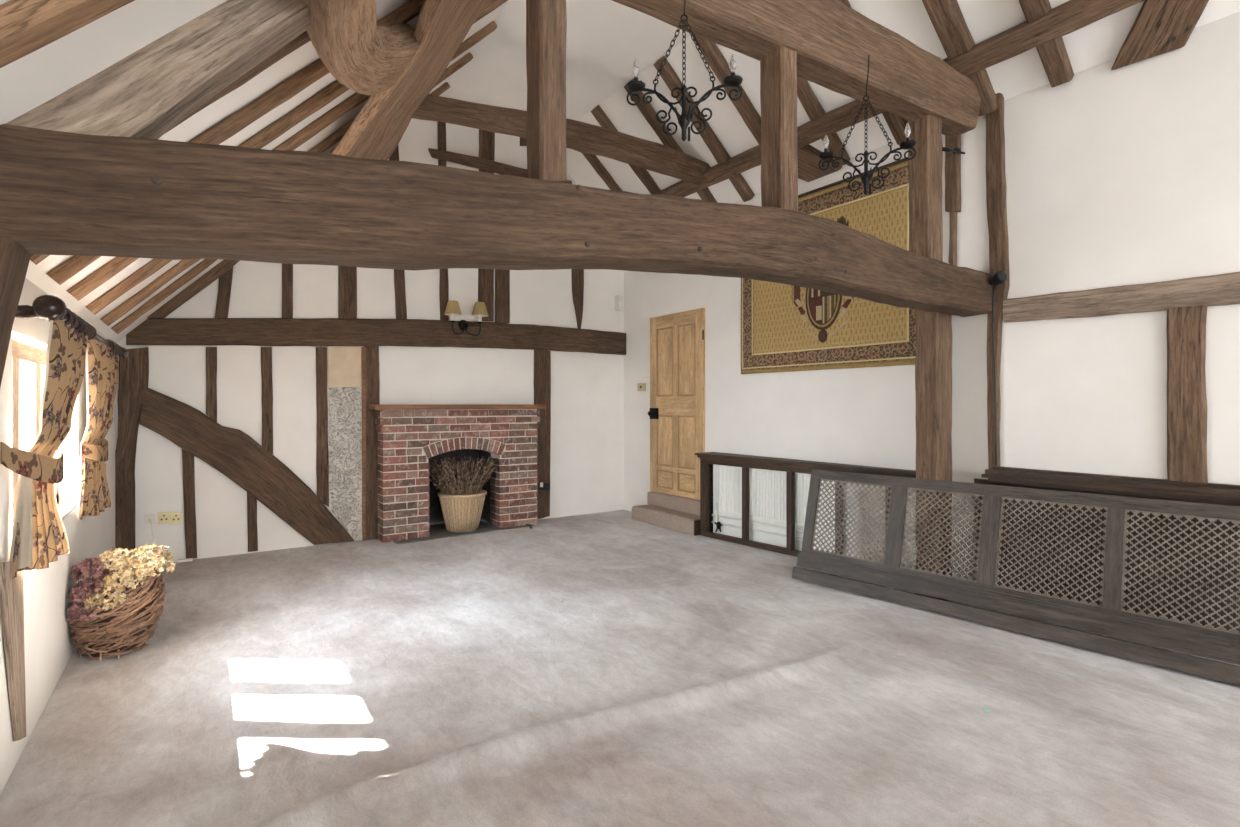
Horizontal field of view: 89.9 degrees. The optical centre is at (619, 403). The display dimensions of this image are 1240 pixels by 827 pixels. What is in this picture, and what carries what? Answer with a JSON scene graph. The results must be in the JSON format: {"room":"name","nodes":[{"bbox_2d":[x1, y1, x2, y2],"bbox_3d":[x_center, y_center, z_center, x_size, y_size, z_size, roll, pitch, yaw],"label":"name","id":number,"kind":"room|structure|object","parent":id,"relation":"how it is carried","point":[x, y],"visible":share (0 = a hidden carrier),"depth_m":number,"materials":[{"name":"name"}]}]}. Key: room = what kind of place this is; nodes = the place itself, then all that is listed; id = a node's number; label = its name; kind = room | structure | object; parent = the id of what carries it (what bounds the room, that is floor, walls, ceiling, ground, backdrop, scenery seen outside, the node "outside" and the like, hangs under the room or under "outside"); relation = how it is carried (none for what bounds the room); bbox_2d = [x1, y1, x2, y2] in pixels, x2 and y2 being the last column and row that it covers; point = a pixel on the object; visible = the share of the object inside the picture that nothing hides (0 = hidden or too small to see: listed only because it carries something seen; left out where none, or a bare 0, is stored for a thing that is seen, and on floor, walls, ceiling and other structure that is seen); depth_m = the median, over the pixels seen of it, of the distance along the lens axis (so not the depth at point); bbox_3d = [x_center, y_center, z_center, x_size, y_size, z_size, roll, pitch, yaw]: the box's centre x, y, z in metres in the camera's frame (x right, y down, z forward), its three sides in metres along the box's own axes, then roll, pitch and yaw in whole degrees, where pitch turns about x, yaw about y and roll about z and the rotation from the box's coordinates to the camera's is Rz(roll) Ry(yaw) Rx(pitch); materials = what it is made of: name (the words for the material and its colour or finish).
{"room":"living room","nodes":[
{"label":"living room","id":0,"kind":"room"},
{"bbox_2d":[0,278,115,794],"bbox_3d":[-1.020,0.425,0.276,0.280,1.850,11.600,0,0,-34],"label":"wall","id":1,"kind":"structure","parent":0,"point":[48,645],"depth_m":2.67,"materials":[{"name":"white paint"}]},
{"bbox_2d":[0,561,25,740],"bbox_3d":[-2.115,0.873,2.162,0.022,0.709,0.312,0,0,-34],"label":"stud","id":2,"kind":"object","parent":1,"relation":"attached to","point":[11,589],"visible":0.94,"depth_m":2.15,"materials":[{"name":"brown wood"}]},
{"bbox_2d":[12,340,75,534],"bbox_3d":[-2.620,0.165,2.743,0.174,0.850,1.440,0,0,-34],"label":"window","id":3,"kind":"structure","parent":1,"relation":"in","point":[28,362],"depth_m":2.86,"materials":[{"name":"brown wood"}]},
{"bbox_2d":[15,295,127,358],"bbox_3d":[-2.587,-0.323,2.998,0.172,0.090,2.325,0,0,-34],"label":"pole","id":4,"kind":"object","parent":1,"relation":"attached to","point":[44,307],"visible":0.73,"depth_m":2.12,"materials":[{"name":"brown wood"}]},
{"bbox_2d":[0,320,87,577],"bbox_3d":[-2.164,0.151,2.414,0.136,0.902,0.771,0,0,-27],"label":"curtain","id":5,"kind":"object","parent":4,"relation":"hanging from","point":[39,536],"visible":0.99,"depth_m":2.25,"materials":[{"name":"fabric"}]},
{"bbox_2d":[76,339,118,519],"bbox_3d":[-2.798,0.156,3.307,0.145,0.912,1.182,0,0,-35],"label":"curtain","id":6,"kind":"object","parent":4,"relation":"hanging from","point":[102,366],"visible":1,"depth_m":3.34,"materials":[{"name":"fabric"}]},
{"bbox_2d":[116,119,623,567],"bbox_3d":[-2.063,-0.795,6.415,4.870,4.290,0.340,0,0,-34],"label":"wall","id":7,"kind":"structure","parent":0,"point":[587,446],"depth_m":6.12,"materials":[{"name":"white paint"}]},
{"bbox_2d":[144,514,176,563],"bbox_3d":[-3.722,1.122,5.021,0.234,0.465,0.062,0,0,-3],"label":"socket","id":8,"kind":"object","parent":7,"relation":"attached to","point":[148,518],"visible":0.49,"depth_m":5.01,"materials":[{"name":"beige plastic"}]},
{"bbox_2d":[158,512,181,523],"bbox_3d":[-3.692,0.937,5.096,0.159,0.111,0.021,0,0,-34],"label":"double socket","id":9,"kind":"object","parent":7,"relation":"attached to","point":[163,517],"visible":1,"depth_m":5.09,"materials":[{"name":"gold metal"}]},
{"bbox_2d":[182,449,196,558],"bbox_3d":[-3.579,0.830,5.164,0.106,0.921,0.038,0,0,-34],"label":"stud","id":10,"kind":"object","parent":7,"relation":"attached to","point":[187,458],"visible":0.97,"depth_m":5.15,"materials":[{"name":"brown wood"}]},
{"bbox_2d":[147,260,239,317],"bbox_3d":[-3.112,-1.557,5.410,1.779,1.752,0.136,0,0,-34],"label":"rafter","id":11,"kind":"object","parent":7,"relation":"attached to","point":[209,277],"visible":0.17,"depth_m":5.09,"materials":[{"name":"brown wood"}]},
{"bbox_2d":[206,347,216,421],"bbox_3d":[-3.453,-0.156,5.249,0.080,0.653,0.039,0,0,-34],"label":"stud","id":12,"kind":"object","parent":7,"relation":"attached to","point":[211,352],"visible":0.98,"depth_m":5.24,"materials":[{"name":"brown wood"}]},
{"bbox_2d":[215,267,232,317],"bbox_3d":[-3.376,-1.002,5.301,0.137,0.551,0.037,0,0,-34],"label":"stud","id":13,"kind":"object","parent":7,"relation":"attached to","point":[225,280],"visible":0.73,"depth_m":5.29,"materials":[{"name":"brown wood"}]},
{"bbox_2d":[139,387,353,544],"bbox_3d":[-3.175,0.575,5.412,1.607,1.423,0.081,0,0,-34],"label":"brace","id":14,"kind":"object","parent":7,"relation":"attached to","point":[232,452],"visible":1,"depth_m":5.34,"materials":[{"name":"brown wood"}]},
{"bbox_2d":[247,492,257,551],"bbox_3d":[-3.206,1.019,5.416,0.083,0.530,0.039,0,0,-34],"label":"stud","id":15,"kind":"object","parent":7,"relation":"attached to","point":[251,501],"visible":0.96,"depth_m":5.40,"materials":[{"name":"brown wood"}]},
{"bbox_2d":[261,347,272,453],"bbox_3d":[-3.114,-0.021,5.478,0.093,0.964,0.038,0,0,-34],"label":"stud","id":16,"kind":"object","parent":7,"relation":"attached to","point":[266,352],"visible":0.98,"depth_m":5.46,"materials":[{"name":"brown wood"}]},
{"bbox_2d":[282,263,292,317],"bbox_3d":[-2.983,-1.133,5.567,0.090,0.770,0.036,0,0,-34],"label":"stud","id":17,"kind":"object","parent":7,"relation":"attached to","point":[287,269],"visible":0.63,"depth_m":5.55,"materials":[{"name":"brown wood"}]},
{"bbox_2d":[316,347,328,506],"bbox_3d":[-2.746,0.213,5.727,0.110,1.479,0.040,0,0,-34],"label":"stud","id":18,"kind":"object","parent":7,"relation":"attached to","point":[322,460],"visible":0.98,"depth_m":5.71,"materials":[{"name":"brown wood"}]},
{"bbox_2d":[328,347,365,540],"bbox_3d":[-2.567,0.380,5.842,0.327,1.849,0.045,0,0,-34],"label":"plaster panel","id":19,"kind":"object","parent":7,"relation":"attached to","point":[346,365],"visible":0.98,"depth_m":5.86,"materials":[{"name":"grey stone"}]},
{"bbox_2d":[338,266,356,318],"bbox_3d":[-2.565,-1.357,5.850,0.161,1.148,0.037,0,0,-34],"label":"stud","id":20,"kind":"object","parent":7,"relation":"attached to","point":[347,296],"visible":0.48,"depth_m":5.83,"materials":[{"name":"brown wood"}]},
{"bbox_2d":[364,346,379,539],"bbox_3d":[-2.380,0.378,5.974,0.151,1.874,0.042,0,0,-34],"label":"stud","id":21,"kind":"object","parent":7,"relation":"attached to","point":[372,352],"visible":0.69,"depth_m":5.95,"materials":[{"name":"brown wood"}]},
{"bbox_2d":[126,318,625,354],"bbox_3d":[-1.923,-0.674,6.275,4.815,0.414,0.058,0,0,-34],"label":"wooden beam","id":22,"kind":"structure","parent":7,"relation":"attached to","point":[320,332],"depth_m":5.90,"materials":[{"name":"brown wood"}]},
{"bbox_2d":[444,300,488,335],"bbox_3d":[-1.573,-0.875,6.359,0.462,0.348,0.193,0,0,-34],"label":"wall lamp","id":23,"kind":"object","parent":22,"relation":"attached to","point":[452,309],"visible":1,"depth_m":6.36,"materials":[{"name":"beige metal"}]},
{"bbox_2d":[389,145,406,318],"bbox_3d":[-2.189,-1.755,6.104,0.180,1.864,0.037,0,0,-34],"label":"stud","id":24,"kind":"object","parent":7,"relation":"attached to","point":[399,275],"visible":0.26,"depth_m":6.10,"materials":[{"name":"brown wood"}]},
{"bbox_2d":[331,0,490,159],"bbox_3d":[-1.804,-1.841,4.434,0.867,0.881,5.348,0,0,-34],"label":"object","id":25,"kind":"structure","parent":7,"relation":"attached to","point":[441,27],"depth_m":3.42,"materials":[{"name":"brown wood"}]},
{"bbox_2d":[302,0,418,94],"bbox_3d":[-0.984,-1.425,2.361,0.350,0.687,1.774,0,0,-12],"label":"brace","id":26,"kind":"object","parent":25,"relation":"attached to","point":[365,57],"visible":0.98,"depth_m":2.27,"materials":[{"name":"brown wood"}]},
{"bbox_2d":[410,94,709,184],"bbox_3d":[-0.303,-2.196,5.198,2.846,0.285,0.160,0,0,-34],"label":"beam","id":27,"kind":"structure","parent":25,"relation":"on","point":[582,137],"depth_m":5.15,"materials":[{"name":"brown wood"}]},
{"bbox_2d":[437,122,448,319],"bbox_3d":[-1.814,-1.959,6.358,0.114,2.205,0.037,0,0,-34],"label":"stud","id":28,"kind":"object","parent":7,"relation":"attached to","point":[441,126],"visible":0.36,"depth_m":6.34,"materials":[{"name":"brown wood"}]},
{"bbox_2d":[478,129,494,320],"bbox_3d":[-1.424,-2.014,6.621,0.180,2.275,0.041,0,0,-34],"label":"stud","id":29,"kind":"object","parent":7,"relation":"attached to","point":[486,138],"visible":0.35,"depth_m":6.61,"materials":[{"name":"brown wood"}]},
{"bbox_2d":[428,148,571,183],"bbox_3d":[-1.244,-2.512,6.701,1.646,0.167,0.045,0,0,-34],"label":"wall rail","id":30,"kind":"object","parent":7,"relation":"attached to","point":[466,160],"visible":0.62,"depth_m":6.52,"materials":[{"name":"brown wood"}]},
{"bbox_2d":[495,269,509,322],"bbox_3d":[-1.273,-1.598,6.724,0.167,1.458,0.038,0,0,-34],"label":"stud","id":31,"kind":"object","parent":7,"relation":"attached to","point":[502,277],"visible":0.39,"depth_m":6.71,"materials":[{"name":"brown wood"}]},
{"bbox_2d":[520,137,526,145],"bbox_3d":[-1.059,-3.053,6.868,0.100,0.411,0.037,0,0,-34],"label":"stud","id":32,"kind":"object","parent":7,"relation":"attached to","point":[523,142],"visible":0.16,"depth_m":6.84,"materials":[{"name":"brown wood"}]},
{"bbox_2d":[534,350,550,518],"bbox_3d":[-0.875,0.341,6.992,0.204,1.908,0.037,0,0,-34],"label":"stud","id":33,"kind":"object","parent":7,"relation":"attached to","point":[542,358],"visible":0.77,"depth_m":6.98,"materials":[{"name":"brown wood"}]},
{"bbox_2d":[537,482,549,489],"bbox_3d":[-0.856,0.923,6.974,0.150,0.095,0.026,0,0,-34],"label":"junction box","id":34,"kind":"object","parent":33,"relation":"attached to","point":[541,485],"visible":0.86,"depth_m":6.96,"materials":[{"name":"black plastic"}]},
{"bbox_2d":[572,269,583,328],"bbox_3d":[-0.493,-1.398,7.250,0.155,1.048,0.037,0,0,-34],"label":"stud","id":35,"kind":"object","parent":7,"relation":"attached to","point":[577,274],"visible":0.67,"depth_m":7.24,"materials":[{"name":"brown wood"}]},
{"bbox_2d":[615,295,622,310],"bbox_3d":[-0.015,-1.228,7.551,0.072,0.176,0.078,0,0,-34],"label":"sensor","id":36,"kind":"object","parent":7,"relation":"attached to","point":[618,299],"visible":1,"depth_m":7.53,"materials":[{"name":"beige plastic"}]},
{"bbox_2d":[0,510,1239,826],"bbox_3d":[1.197,1.286,1.595,4.910,0.041,11.300,0,0,-34],"label":"floor","id":37,"kind":"structure","parent":0,"point":[610,668],"depth_m":2.65,"materials":[{"name":"beige carpet"}]},
{"bbox_2d":[0,236,30,386],"bbox_3d":[-1.551,0.455,1.480,0.195,1.690,0.198,0,0,-34],"label":"wall post","id":38,"kind":"object","parent":37,"relation":"on","point":[14,259],"visible":0.93,"depth_m":1.51,"materials":[{"name":"brown wood"}]},
{"bbox_2d":[0,124,991,316],"bbox_3d":[0.368,-0.658,2.770,4.820,0.555,0.214,0,0,-34],"label":"tie beam","id":39,"kind":"structure","parent":38,"relation":"on","point":[62,193],"depth_m":1.95,"materials":[{"name":"brown wood"}]},
{"bbox_2d":[6,0,310,138],"bbox_3d":[-0.535,-1.737,2.167,2.543,2.306,0.183,0,0,-34],"label":"rafter","id":40,"kind":"object","parent":39,"relation":"on","point":[149,91],"visible":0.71,"depth_m":1.64,"materials":[{"name":"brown wood"}]},
{"bbox_2d":[526,0,566,182],"bbox_3d":[-0.277,-1.310,2.329,0.118,1.007,0.137,0,0,-34],"label":"strut","id":41,"kind":"object","parent":39,"relation":"on","point":[546,20],"visible":0.95,"depth_m":2.28,"materials":[{"name":"brown wood"}]},
{"bbox_2d":[612,0,980,137],"bbox_3d":[0.922,-1.886,3.154,3.346,0.403,0.182,0,0,-34],"label":"beam","id":42,"kind":"structure","parent":41,"relation":"on","point":[832,41],"depth_m":3.22,"materials":[{"name":"brown wood"}]},
{"bbox_2d":[626,0,742,140],"bbox_3d":[0.257,-1.411,2.492,0.466,0.711,0.078,0,0,6],"label":"chandelier","id":43,"kind":"object","parent":42,"relation":"hanging from","point":[732,81],"visible":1,"depth_m":2.48,"materials":[{"name":"black metal"}]},
{"bbox_2d":[818,55,915,194],"bbox_3d":[1.254,-1.421,3.166,0.466,0.711,0.078,0,0,20],"label":"chandelier","id":44,"kind":"object","parent":42,"relation":"hanging from","point":[865,178],"visible":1,"depth_m":3.16,"materials":[{"name":"black metal"}]},
{"bbox_2d":[657,0,1143,196],"bbox_3d":[1.806,-2.152,4.475,0.163,0.160,7.190,0,0,-34],"label":"purlin","id":45,"kind":"object","parent":42,"relation":"on","point":[1070,16],"visible":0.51,"depth_m":3.80,"materials":[{"name":"brown wood"}]},
{"bbox_2d":[760,47,797,210],"bbox_3d":[0.783,-1.352,3.058,0.131,0.881,0.155,0,0,-34],"label":"strut","id":46,"kind":"object","parent":39,"relation":"on","point":[778,69],"visible":0.88,"depth_m":3.00,"materials":[{"name":"brown wood"}]},
{"bbox_2d":[908,115,942,260],"bbox_3d":[1.883,-1.303,3.831,0.168,0.910,0.150,0,0,-34],"label":"post","id":47,"kind":"object","parent":39,"relation":"on","point":[925,193],"visible":0.88,"depth_m":3.78,"materials":[{"name":"brown wood"}]},
{"bbox_2d":[942,147,964,155],"bbox_3d":[2.067,-1.567,3.845,0.206,0.046,0.049,0,0,-34],"label":"curtain rod finial","id":48,"kind":"object","parent":47,"relation":"attached to","point":[945,149],"visible":1,"depth_m":3.83,"materials":[{"name":"black metal"}]},
{"bbox_2d":[69,566,165,661],"bbox_3d":[-2.642,1.083,3.284,0.391,0.436,0.394,0,0,-34],"label":"basket","id":49,"kind":"object","parent":37,"relation":"on","point":[125,628],"visible":0.7,"depth_m":3.16,"materials":[{"name":"brown wicker"}]},
{"bbox_2d":[66,557,118,621],"bbox_3d":[-2.691,0.933,3.190,0.196,0.281,0.352,0,0,-34],"label":"hydrangea","id":50,"kind":"object","parent":49,"relation":"in","point":[86,568],"visible":0.76,"depth_m":3.12,"materials":[{"name":"pink plant"}]},
{"bbox_2d":[84,543,175,609],"bbox_3d":[-2.580,0.889,3.275,0.358,0.272,0.408,0,0,43],"label":"hydrangea","id":51,"kind":"object","parent":49,"relation":"in","point":[142,560],"visible":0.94,"depth_m":3.24,"materials":[{"name":"beige plant"}]},
{"bbox_2d":[115,347,148,549],"bbox_3d":[-3.914,0.415,4.928,0.280,1.746,0.056,0,0,-34],"label":"post","id":52,"kind":"object","parent":37,"relation":"on","point":[133,369],"visible":0.75,"depth_m":4.91,"materials":[{"name":"brown wood"}]},
{"bbox_2d":[177,558,191,562],"bbox_3d":[-3.554,1.278,5.075,0.100,0.020,0.030,0,0,-34],"label":"clip","id":53,"kind":"object","parent":37,"relation":"on","point":[188,559],"visible":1,"depth_m":5.06,"materials":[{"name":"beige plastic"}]},
{"bbox_2d":[369,404,545,542],"bbox_3d":[-1.707,0.657,6.476,1.759,1.305,0.650,0,0,-34],"label":"fireplace","id":54,"kind":"object","parent":37,"relation":"on","point":[409,437],"visible":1,"depth_m":6.22,"materials":[{"name":"brick"}]},
{"bbox_2d":[369,404,545,409],"bbox_3d":[-1.610,0.030,6.333,1.759,0.050,0.305,0,0,-34],"label":"mantel shelf","id":55,"kind":"object","parent":54,"relation":"attached to","point":[417,406],"depth_m":6.22,"materials":[{"name":"brown wood"}]},
{"bbox_2d":[394,520,531,543],"bbox_3d":[-1.664,1.298,6.432,1.450,0.020,0.720,0,0,-34],"label":"hearth slab","id":56,"kind":"object","parent":37,"relation":"on","point":[436,531],"visible":0.65,"depth_m":6.24,"materials":[{"name":"stone"}]},
{"bbox_2d":[437,490,486,531],"bbox_3d":[-1.613,1.091,6.357,0.491,0.386,0.491,0,0,-34],"label":"wicker planter","id":57,"kind":"object","parent":56,"relation":"on","point":[461,513],"visible":0.79,"depth_m":6.20,"materials":[{"name":"beige wicker"}]},
{"bbox_2d":[428,456,497,494],"bbox_3d":[-1.653,0.760,6.409,0.698,0.453,0.549,0,0,-31],"label":"dried stems","id":58,"kind":"object","parent":57,"relation":"in","point":[452,481],"visible":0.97,"depth_m":6.26,"materials":[{"name":"brown plant"}]},
{"bbox_2d":[632,491,699,535],"bbox_3d":[0.545,1.147,6.646,0.290,0.308,1.080,0,0,-34],"label":"steps","id":59,"kind":"structure","parent":37,"relation":"on","point":[681,514],"depth_m":6.58,"materials":[{"name":"carpet"}]},
{"bbox_2d":[711,464,834,550],"bbox_3d":[1.395,0.925,5.551,0.075,0.750,1.550,0,0,-39],"label":"radiator","id":60,"kind":"object","parent":37,"relation":"on","point":[767,488],"visible":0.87,"depth_m":5.66,"materials":[{"name":"white metal"}]},
{"bbox_2d":[718,465,810,474],"bbox_3d":[1.375,0.589,5.593,0.050,0.022,1.280,0,0,-39],"label":"grille","id":61,"kind":"object","parent":60,"relation":"attached to","point":[719,466],"depth_m":5.69,"materials":[{"name":"white metal"}]},
{"bbox_2d":[695,452,915,556],"bbox_3d":[1.563,0.892,5.353,0.266,0.815,2.270,0,0,-39],"label":"railing","id":62,"kind":"object","parent":37,"relation":"on","point":[707,459],"visible":0.69,"depth_m":5.48,"materials":[{"name":"brown wood"}]},
{"bbox_2d":[695,452,915,477],"bbox_3d":[1.563,0.515,5.353,0.266,0.060,2.269,0,0,-39],"label":"shelf","id":63,"kind":"object","parent":62,"relation":"attached to","point":[705,457],"depth_m":5.33,"materials":[{"name":"brown wood"}]},
{"bbox_2d":[915,309,951,600],"bbox_3d":[2.102,0.331,4.162,0.192,1.938,0.166,0,0,-34],"label":"wall post","id":64,"kind":"object","parent":37,"relation":"on","point":[933,360],"visible":0.67,"depth_m":4.10,"materials":[{"name":"brown wood"}]},
{"bbox_2d":[982,707,989,711],"bbox_3d":[1.526,1.275,2.593,0.039,0.010,0.021,0,0,-14],"label":"paper scrap","id":65,"kind":"object","parent":37,"relation":"on","point":[985,709],"visible":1,"depth_m":2.59,"materials":[{"name":"green"}]},
{"bbox_2d":[792,469,1239,685],"bbox_3d":[2.200,0.897,3.727,0.255,0.807,2.521,0,0,-41],"label":"lattice cover","id":66,"kind":"object","parent":37,"relation":"on","point":[1109,618],"visible":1,"depth_m":3.53,"materials":[{"name":"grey wood"}]},
{"bbox_2d":[0,0,1239,342],"bbox_3d":[1.170,-1.770,1.630,5.036,2.580,11.890,0,0,-34],"label":"ceiling","id":67,"kind":"structure","parent":0,"point":[605,38],"depth_m":4.07,"materials":[{"name":"white paint"}]},
{"bbox_2d":[0,0,134,67],"bbox_3d":[-0.334,-1.712,1.731,2.410,2.458,0.113,0,0,-34],"label":"rafter","id":68,"kind":"object","parent":67,"relation":"attached to","point":[26,26],"visible":1,"depth_m":1.18,"materials":[{"name":"brown wood"}]},
{"bbox_2d":[30,0,423,264],"bbox_3d":[-1.072,-1.713,2.825,2.412,2.458,0.090,0,0,-36],"label":"rafter","id":69,"kind":"object","parent":67,"relation":"attached to","point":[232,124],"visible":0.37,"depth_m":2.54,"materials":[{"name":"brown wood"}]},
{"bbox_2d":[46,28,414,284],"bbox_3d":[-1.324,-1.713,3.197,2.409,2.454,0.090,0,0,-36],"label":"rafter","id":70,"kind":"object","parent":67,"relation":"attached to","point":[74,264],"visible":0.26,"depth_m":2.94,"materials":[{"name":"brown wood"}]},
{"bbox_2d":[166,31,310,132],"bbox_3d":[-0.789,-1.714,2.406,2.407,2.453,0.081,0,0,-32],"label":"rafter","id":71,"kind":"object","parent":67,"relation":"attached to","point":[302,39],"visible":0.17,"depth_m":2.11,"materials":[{"name":"brown wood"}]},
{"bbox_2d":[111,82,449,333],"bbox_3d":[-2.541,-1.713,4.994,2.413,2.456,0.064,0,0,-36],"label":"rafter","id":72,"kind":"object","parent":67,"relation":"attached to","point":[205,263],"visible":0.34,"depth_m":4.46,"materials":[{"name":"brown wood"}]},
{"bbox_2d":[100,52,472,325],"bbox_3d":[-2.229,-1.712,4.535,2.409,2.454,0.082,0,0,-35],"label":"rafter","id":73,"kind":"object","parent":67,"relation":"attached to","point":[122,309],"visible":0.34,"depth_m":3.99,"materials":[{"name":"brown wood"}]},
{"bbox_2d":[67,0,507,300],"bbox_3d":[-1.582,-1.714,3.579,2.410,2.456,0.088,0,0,-35],"label":"rafter","id":74,"kind":"object","parent":67,"relation":"attached to","point":[114,266],"visible":0.38,"depth_m":3.40,"materials":[{"name":"brown wood"}]},
{"bbox_2d":[85,21,496,314],"bbox_3d":[-1.919,-1.713,4.076,2.414,2.455,0.087,0,0,-37],"label":"rafter","id":75,"kind":"object","parent":67,"relation":"attached to","point":[154,265],"visible":0.41,"depth_m":3.50,"materials":[{"name":"brown wood"}]},
{"bbox_2d":[582,153,621,190],"bbox_3d":[-0.094,-2.425,6.841,1.134,1.031,0.091,0,0,-34],"label":"rafter","id":76,"kind":"object","parent":67,"relation":"attached to","point":[592,159],"visible":0.31,"depth_m":6.74,"materials":[{"name":"brown wood"}]},
{"bbox_2d":[591,105,660,193],"bbox_3d":[0.197,-2.425,6.411,1.131,1.030,0.102,0,0,-34],"label":"rafter","id":77,"kind":"object","parent":67,"relation":"attached to","point":[598,113],"visible":0.4,"depth_m":6.37,"materials":[{"name":"brown wood"}]},
{"bbox_2d":[624,79,716,202],"bbox_3d":[0.521,-2.425,5.930,1.130,1.029,0.105,0,0,-34],"label":"rafter","id":78,"kind":"object","parent":67,"relation":"attached to","point":[647,110],"visible":0.44,"depth_m":5.79,"materials":[{"name":"brown wood"}]},
{"bbox_2d":[653,56,754,201],"bbox_3d":[0.773,-2.424,5.558,1.132,1.032,0.112,0,0,-34],"label":"rafter","id":79,"kind":"object","parent":67,"relation":"attached to","point":[668,74],"visible":0.69,"depth_m":5.53,"materials":[{"name":"brown wood"}]},
{"bbox_2d":[692,35,760,145],"bbox_3d":[1.053,-2.425,5.143,1.131,1.031,0.118,0,0,-34],"label":"rafter","id":80,"kind":"object","parent":67,"relation":"attached to","point":[713,55],"visible":0.48,"depth_m":5.03,"materials":[{"name":"brown wood"}]},
{"bbox_2d":[798,144,841,181],"bbox_3d":[1.587,-2.082,5.228,0.522,0.385,0.334,0,0,8],"label":"rafter","id":81,"kind":"object","parent":67,"relation":"attached to","point":[808,159],"visible":0.48,"depth_m":5.13,"materials":[{"name":"brown wood"}]},
{"bbox_2d":[797,76,849,166],"bbox_3d":[1.356,-2.426,4.695,1.130,1.031,0.106,0,0,-34],"label":"rafter","id":82,"kind":"object","parent":67,"relation":"attached to","point":[808,99],"visible":0.38,"depth_m":4.76,"materials":[{"name":"brown wood"}]},
{"bbox_2d":[838,0,907,144],"bbox_3d":[1.653,-2.425,4.258,1.133,1.031,0.115,0,0,-34],"label":"rafter","id":83,"kind":"object","parent":67,"relation":"attached to","point":[896,124],"visible":0.21,"depth_m":4.47,"materials":[{"name":"brown wood"}]},
{"bbox_2d":[922,0,996,115],"bbox_3d":[1.965,-2.417,3.785,1.146,1.048,0.144,0,0,-34],"label":"rafter","id":84,"kind":"object","parent":67,"relation":"attached to","point":[947,19],"visible":0.7,"depth_m":3.83,"materials":[{"name":"brown wood"}]},
{"bbox_2d":[1019,0,1073,87],"bbox_3d":[2.212,-2.425,3.428,1.131,1.030,0.117,0,0,-34],"label":"rafter","id":85,"kind":"object","parent":67,"relation":"attached to","point":[1053,54],"visible":0.73,"depth_m":3.62,"materials":[{"name":"brown wood"}]},
{"bbox_2d":[1111,0,1208,69],"bbox_3d":[2.865,-2.107,3.208,0.267,0.444,0.688,0,0,11],"label":"rafter","id":86,"kind":"object","parent":67,"relation":"attached to","point":[1160,27],"visible":1,"depth_m":3.27,"materials":[{"name":"brown wood"}]},
{"bbox_2d":[624,11,1239,580],"bbox_3d":[3.223,-0.320,3.170,0.250,3.340,11.640,0,0,-34],"label":"wall","id":87,"kind":"structure","parent":0,"point":[1129,174],"depth_m":3.78,"materials":[{"name":"white paint"}]},
{"bbox_2d":[637,383,645,390],"bbox_3d":[0.250,-0.201,7.320,0.024,0.098,0.150,0,0,-34],"label":"light switch","id":88,"kind":"object","parent":87,"relation":"attached to","point":[640,386],"visible":1,"depth_m":7.31,"materials":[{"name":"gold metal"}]},
{"bbox_2d":[648,308,704,499],"bbox_3d":[0.578,0.005,6.746,0.123,1.990,0.925,0,0,-34],"label":"door","id":89,"kind":"structure","parent":87,"relation":"in","point":[676,413],"depth_m":6.75,"materials":[{"name":"brown wood"}]},
{"bbox_2d":[741,157,915,373],"bbox_3d":[1.680,-1.047,5.184,0.031,1.524,1.905,0,0,-34],"label":"tapestry","id":90,"kind":"object","parent":87,"relation":"attached to","point":[785,327],"visible":0.59,"depth_m":5.05,"materials":[{"name":"gold fabric"}]},
{"bbox_2d":[948,211,956,265],"bbox_3d":[2.293,-1.129,4.278,0.054,0.400,0.044,0,0,-34],"label":"stud","id":91,"kind":"object","parent":87,"relation":"attached to","point":[952,214],"visible":0.93,"depth_m":4.26,"materials":[{"name":"brown wood"}]},
{"bbox_2d":[945,135,960,211],"bbox_3d":[2.292,-1.619,4.276,0.056,0.614,0.100,0,0,-34],"label":"stud","id":92,"kind":"object","parent":87,"relation":"attached to","point":[952,163],"visible":0.79,"depth_m":4.25,"materials":[{"name":"brown wood"}]},
{"bbox_2d":[986,93,1009,468],"bbox_3d":[2.453,-0.790,4.042,0.053,2.474,0.144,0,0,-34],"label":"wooden post","id":93,"kind":"object","parent":87,"relation":"attached to","point":[996,187],"visible":0.91,"depth_m":4.03,"materials":[{"name":"brown wood"}]},
{"bbox_2d":[992,285,996,464],"bbox_3d":[2.428,-0.192,4.028,0.011,1.173,0.031,0,0,-34],"label":"cable","id":94,"kind":"object","parent":93,"relation":"attached to","point":[995,285],"visible":0.98,"depth_m":4.02,"materials":[{"name":"black plastic"}]},
{"bbox_2d":[990,270,1007,284],"bbox_3d":[2.419,-0.806,3.964,0.083,0.086,0.100,0,0,7],"label":"spotlight","id":95,"kind":"object","parent":93,"relation":"attached to","point":[998,278],"visible":1,"depth_m":3.93,"materials":[{"name":"black plastic"}]},
{"bbox_2d":[974,466,1239,632],"bbox_3d":[3.267,0.854,2.765,0.130,0.893,3.320,0,0,-34],"label":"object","id":96,"kind":"object","parent":87,"relation":"attached to","point":[1139,487],"visible":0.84,"depth_m":3.44,"materials":[{"name":"brown wood"}]},
{"bbox_2d":[1003,272,1239,322],"bbox_3d":[2.927,-0.584,3.344,0.053,0.184,1.594,0,0,-34],"label":"wall rail","id":97,"kind":"object","parent":87,"relation":"attached to","point":[1220,289],"visible":1,"depth_m":3.46,"materials":[{"name":"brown wood"}]},
{"bbox_2d":[1166,305,1207,482],"bbox_3d":[2.980,-0.046,3.263,0.049,0.934,0.164,0,0,-34],"label":"stud","id":98,"kind":"object","parent":87,"relation":"attached to","point":[1186,326],"visible":0.98,"depth_m":3.25,"materials":[{"name":"brown wood"}]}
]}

